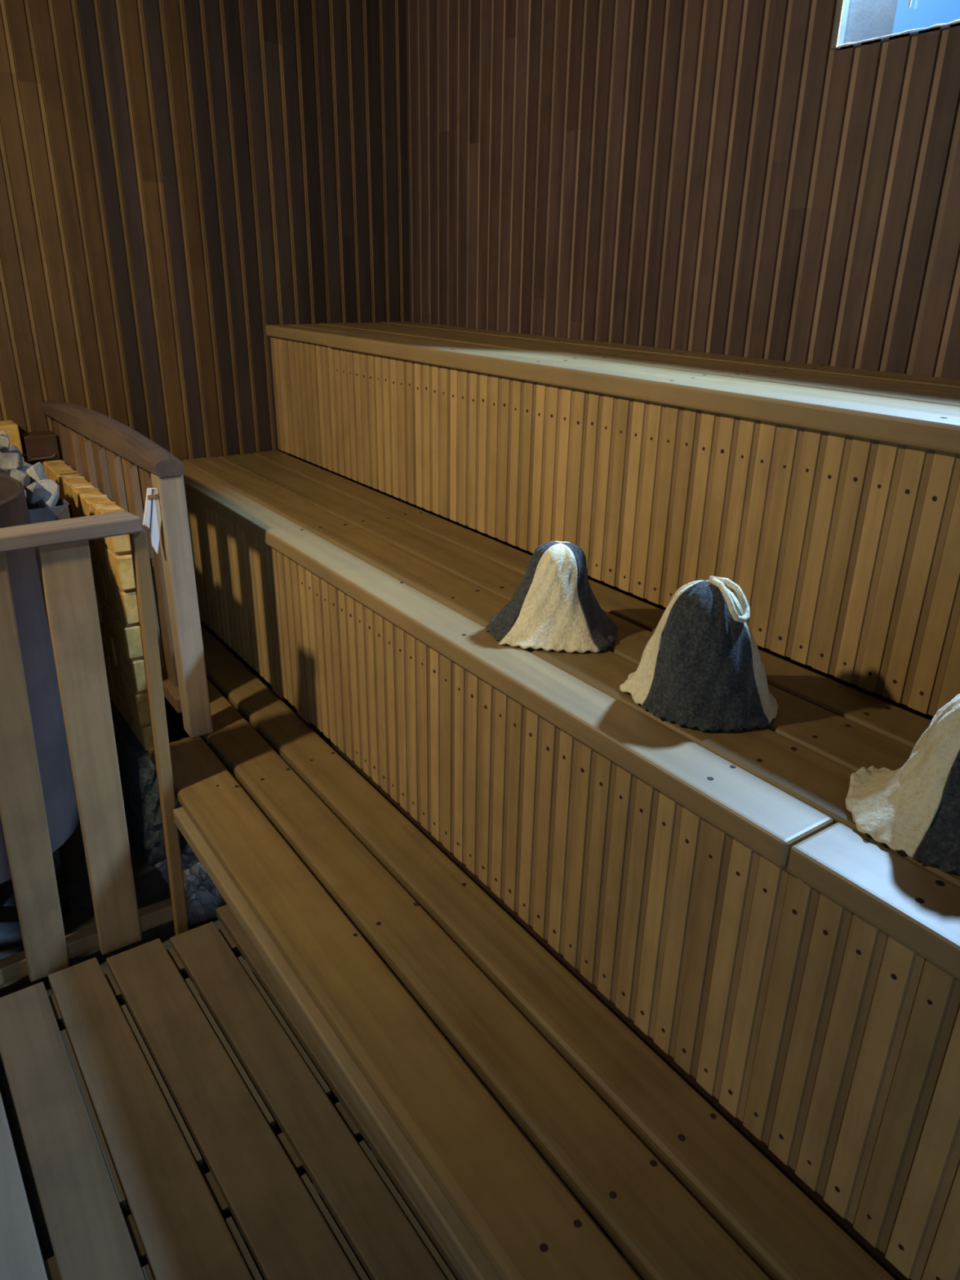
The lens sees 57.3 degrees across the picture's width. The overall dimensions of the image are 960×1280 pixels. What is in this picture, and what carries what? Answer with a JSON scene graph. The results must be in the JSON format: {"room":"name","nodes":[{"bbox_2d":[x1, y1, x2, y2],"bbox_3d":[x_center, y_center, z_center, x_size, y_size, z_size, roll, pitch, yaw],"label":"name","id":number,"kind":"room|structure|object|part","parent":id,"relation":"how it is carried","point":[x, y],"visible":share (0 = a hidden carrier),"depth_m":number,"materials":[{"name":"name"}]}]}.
{"room":"spa","nodes":[
{"label":"spa","id":0,"kind":"room"},
{"bbox_2d":[0,0,410,702],"bbox_3d":[-1.559,-1.038,3.033,3.050,2.950,0.012,-14,27,-32],"label":"wall","id":1,"kind":"structure","parent":0,"point":[181,180],"depth_m":3.19,"materials":[{"name":"brown wood"}]},
{"bbox_2d":[0,700,622,1279],"bbox_3d":[-0.336,1.071,1.980,3.090,0.080,4.390,-14,27,-32],"label":"floor","id":2,"kind":"structure","parent":0,"point":[151,888],"depth_m":2.45,"materials":[{"name":"concrete"}]},
{"bbox_2d":[0,420,24,461],"bbox_3d":[-1.966,-0.097,3.022,0.875,1.214,0.115,-14,27,-32],"label":"brick pier","id":3,"kind":"object","parent":2,"relation":"on","point":[13,435],"visible":0.06,"depth_m":2.98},
{"bbox_2d":[0,430,79,916],"bbox_3d":[-1.512,0.116,2.456,0.775,1.273,0.945,-14,27,-32],"label":"stove","id":4,"kind":"object","parent":2,"relation":"on","point":[63,819],"depth_m":2.33,"materials":[{"name":"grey metal"}]},
{"bbox_3d":[-1.394,-0.577,2.562,0.041,0.074,0.090,-18,29,-38],"label":"stove stone","id":5,"kind":"part","parent":4,"relation":"part of","materials":[{"name":"grey stone"}]},
{"bbox_3d":[-1.448,-0.557,2.688,0.087,0.081,0.094,-14,27,-32],"label":"stove stone","id":6,"kind":"part","parent":4,"relation":"part of","materials":[{"name":"grey stone"}]},
{"bbox_3d":[-1.334,-0.514,2.514,0.081,0.052,0.127,0,23,-2],"label":"stove stone","id":7,"kind":"part","parent":4,"relation":"part of","materials":[{"name":"grey stone"}]},
{"bbox_3d":[-1.244,-0.435,2.382,0.048,0.059,0.144,-14,27,-32],"label":"stove stone","id":8,"kind":"part","parent":4,"relation":"part of","materials":[{"name":"grey stone"}]},
{"bbox_3d":[-1.356,-0.499,2.618,0.057,0.072,0.084,-14,27,-32],"label":"stove stone","id":9,"kind":"part","parent":4,"relation":"part of","materials":[{"name":"grey stone"}]},
{"bbox_3d":[-1.280,-0.392,2.531,0.069,0.105,0.129,-14,27,-32],"label":"stove stone","id":10,"kind":"part","parent":4,"relation":"part of","materials":[{"name":"grey stone"}]},
{"bbox_3d":[-1.192,-0.389,2.344,0.050,0.066,0.046,6,23,12],"label":"stove stone","id":11,"kind":"part","parent":4,"relation":"part of","materials":[{"name":"grey stone"}]},
{"bbox_3d":[-1.244,-0.461,2.473,0.054,0.071,0.101,-14,27,-32],"label":"stove stone","id":12,"kind":"part","parent":4,"relation":"part of","materials":[{"name":"grey stone"}]},
{"bbox_3d":[-1.183,-0.396,2.398,0.064,0.086,0.083,-14,27,-32],"label":"stove stone","id":13,"kind":"part","parent":4,"relation":"part of","materials":[{"name":"grey stone"}]},
{"bbox_3d":[-1.206,0.669,2.480,0.050,0.245,0.050,-14,27,-32],"label":"leg","id":14,"kind":"part","parent":4,"relation":"part of","materials":[{"name":"black metal"}]},
{"bbox_2d":[0,511,188,985],"bbox_3d":[-1.143,0.343,2.034,0.890,1.194,0.100,-14,27,-32],"label":"fence","id":15,"kind":"object","parent":2,"relation":"on","point":[63,548],"visible":0.93,"depth_m":2.09,"materials":[{"name":"brown wood"}]},
{"bbox_3d":[-1.142,-0.182,1.797,0.862,0.042,0.084,-14,27,-32],"label":"rail","id":16,"kind":"part","parent":15,"relation":"part of","materials":[{"name":"brown wood"}]},
{"bbox_3d":[-1.171,0.827,2.230,0.850,0.050,0.039,-14,27,-32],"label":"rail","id":17,"kind":"part","parent":15,"relation":"part of","materials":[{"name":"brown wood"}]},
{"bbox_2d":[38,458,187,866],"bbox_3d":[-1.251,0.023,2.935,0.186,1.082,1.132,-14,27,-32],"label":"brick wall","id":18,"kind":"structure","parent":2,"relation":"on","point":[111,557],"depth_m":2.67,"materials":[{"name":"brick"}]},
{"bbox_2d":[19,430,60,461],"bbox_3d":[-1.548,-0.682,3.090,0.104,0.085,0.112,-14,27,-32],"label":"wooden box","id":19,"kind":"object","parent":18,"relation":"on","point":[42,445],"visible":0.96,"depth_m":3.06,"materials":[{"name":"brown wood"}]},
{"bbox_3d":[-1.521,-0.641,3.062,0.080,0.018,0.012,-14,27,-32],"label":"handle","id":20,"kind":"part","parent":19,"relation":"part of","materials":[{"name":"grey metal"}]},
{"bbox_2d":[155,844,226,925],"bbox_3d":[-0.829,0.693,2.657,0.228,0.067,0.371,-14,27,-32],"label":"stones","id":21,"kind":"object","parent":2,"relation":"on","point":[202,897],"visible":0.32,"depth_m":2.56},
{"bbox_2d":[0,904,467,1279],"bbox_3d":[-0.365,1.218,1.424,1.050,0.080,2.250,-14,27,-32],"label":"duckboard","id":22,"kind":"object","parent":2,"relation":"on","point":[180,1225],"visible":0.88,"depth_m":1.79,"materials":[{"name":"brown wood"}]},
{"bbox_2d":[148,601,896,1279],"bbox_3d":[-0.214,0.790,1.950,0.463,0.464,4.310,-14,27,-32],"label":"bench","id":23,"kind":"object","parent":2,"relation":"on","point":[498,1207],"visible":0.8,"depth_m":1.54,"materials":[{"name":"brown wood"}]},
{"bbox_2d":[40,400,213,737],"bbox_3d":[-1.165,-0.298,2.827,0.122,0.832,1.220,-14,27,-32],"label":"railing","id":24,"kind":"object","parent":23,"relation":"on","point":[84,435],"visible":0.69,"depth_m":2.48,"materials":[{"name":"brown wood"}]},
{"bbox_3d":[-1.159,-0.647,2.679,0.072,0.074,1.222,-16,28,-34],"label":"handrail","id":25,"kind":"part","parent":24,"relation":"part of","materials":[{"name":"brown wood"}]},
{"bbox_3d":[-1.192,0.002,2.983,0.033,0.045,1.151,-14,27,-32],"label":"rail","id":26,"kind":"part","parent":24,"relation":"part of","materials":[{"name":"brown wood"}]},
{"bbox_3d":[-0.817,-0.084,2.424,0.066,0.762,0.067,-14,27,-32],"label":"post","id":27,"kind":"part","parent":24,"relation":"part of","materials":[{"name":"brown wood"}]},
{"bbox_3d":[-0.718,0.496,2.756,0.050,0.365,0.070,-14,27,-32],"label":"leg","id":28,"kind":"part","parent":23,"relation":"part of","materials":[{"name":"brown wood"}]},
{"bbox_3d":[-0.521,0.602,2.493,0.050,0.380,0.050,-14,27,-32],"label":"leg","id":29,"kind":"part","parent":23,"relation":"part of","materials":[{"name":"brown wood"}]},
{"bbox_3d":[-0.138,0.821,1.988,0.050,0.380,0.050,-14,27,-32],"label":"leg","id":30,"kind":"part","parent":23,"relation":"part of","materials":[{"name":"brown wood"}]},
{"bbox_3d":[0.268,1.053,1.454,0.050,0.380,0.050,-14,27,-32],"label":"leg","id":31,"kind":"part","parent":23,"relation":"part of","materials":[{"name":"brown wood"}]},
{"bbox_2d":[181,450,959,1279],"bbox_3d":[0.172,0.434,2.099,0.514,1.017,4.326,-14,27,-32],"label":"bench","id":32,"kind":"object","parent":2,"relation":"on","point":[719,892],"visible":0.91,"depth_m":1.51,"materials":[{"name":"brown wood"}]},
{"bbox_2d":[486,541,617,653],"bbox_3d":[0.156,-0.111,1.835,0.275,0.193,0.245,5,23,10],"label":"hat","id":33,"kind":"object","parent":32,"relation":"on","point":[555,606],"visible":1,"depth_m":1.78,"materials":[{"name":"beige fabric"}]},
{"bbox_3d":[0.061,-0.119,1.850,0.144,0.193,0.151,-14,27,-32],"label":"panel","id":34,"kind":"part","parent":33,"relation":"part of","materials":[{"name":"grey fabric"}]},
{"bbox_3d":[0.255,-0.101,1.815,0.138,0.193,0.149,-14,27,-32],"label":"panel","id":35,"kind":"part","parent":33,"relation":"part of","materials":[{"name":"grey fabric"}]},
{"bbox_2d":[619,575,777,731],"bbox_3d":[0.394,-0.002,1.529,0.236,0.237,0.273,-14,27,-32],"label":"hat","id":36,"kind":"object","parent":32,"relation":"on","point":[701,666],"visible":1,"depth_m":1.46,"materials":[{"name":"grey fabric"}]},
{"bbox_3d":[0.301,-0.007,1.547,0.092,0.228,0.136,-14,27,-32],"label":"panel","id":37,"kind":"part","parent":36,"relation":"part of","materials":[{"name":"beige fabric"}]},
{"bbox_3d":[0.468,0.011,1.511,0.138,0.228,0.148,-14,27,-32],"label":"panel","id":38,"kind":"part","parent":36,"relation":"part of","materials":[{"name":"beige fabric"}]},
{"bbox_2d":[845,693,959,874],"bbox_3d":[0.666,0.164,1.183,0.261,0.208,0.289,-14,27,-32],"label":"hat","id":39,"kind":"object","parent":32,"relation":"on","point":[913,808],"visible":1,"depth_m":1.16,"materials":[{"name":"beige fabric"}]},
{"bbox_3d":[0.661,0.200,1.097,0.147,0.208,0.142,-14,27,-32],"label":"panel","id":40,"kind":"part","parent":39,"relation":"part of","materials":[{"name":"grey fabric"}]},
{"bbox_2d":[265,321,959,720],"bbox_3d":[0.644,0.086,2.307,0.664,1.511,4.326,-14,27,-32],"label":"bench","id":41,"kind":"object","parent":2,"relation":"on","point":[829,495],"visible":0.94,"depth_m":1.92,"materials":[{"name":"brown wood"}]},
{"bbox_2d":[405,0,959,379],"bbox_3d":[0.943,-0.647,2.205,0.012,2.950,4.350,-14,27,-32],"label":"wall","id":42,"kind":"structure","parent":0,"point":[710,176],"depth_m":2.48,"materials":[{"name":"brown wood"}]},
{"bbox_2d":[830,0,959,50],"bbox_3d":[1.340,-1.695,1.730,0.622,0.848,0.897,-14,27,-32],"label":"window","id":43,"kind":"structure","parent":42,"relation":"in","point":[856,22],"depth_m":2.10,"materials":[{"name":"glass"}]},
{"bbox_3d":[1.090,-1.398,1.669,0.022,0.336,0.897,-14,27,-32],"label":"frame","id":44,"kind":"part","parent":43,"relation":"part of","materials":[{"name":"metal"}]},
{"bbox_3d":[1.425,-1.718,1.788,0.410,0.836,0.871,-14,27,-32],"label":"pane","id":45,"kind":"part","parent":43,"relation":"part of","materials":[{"name":"blue"}]}
]}

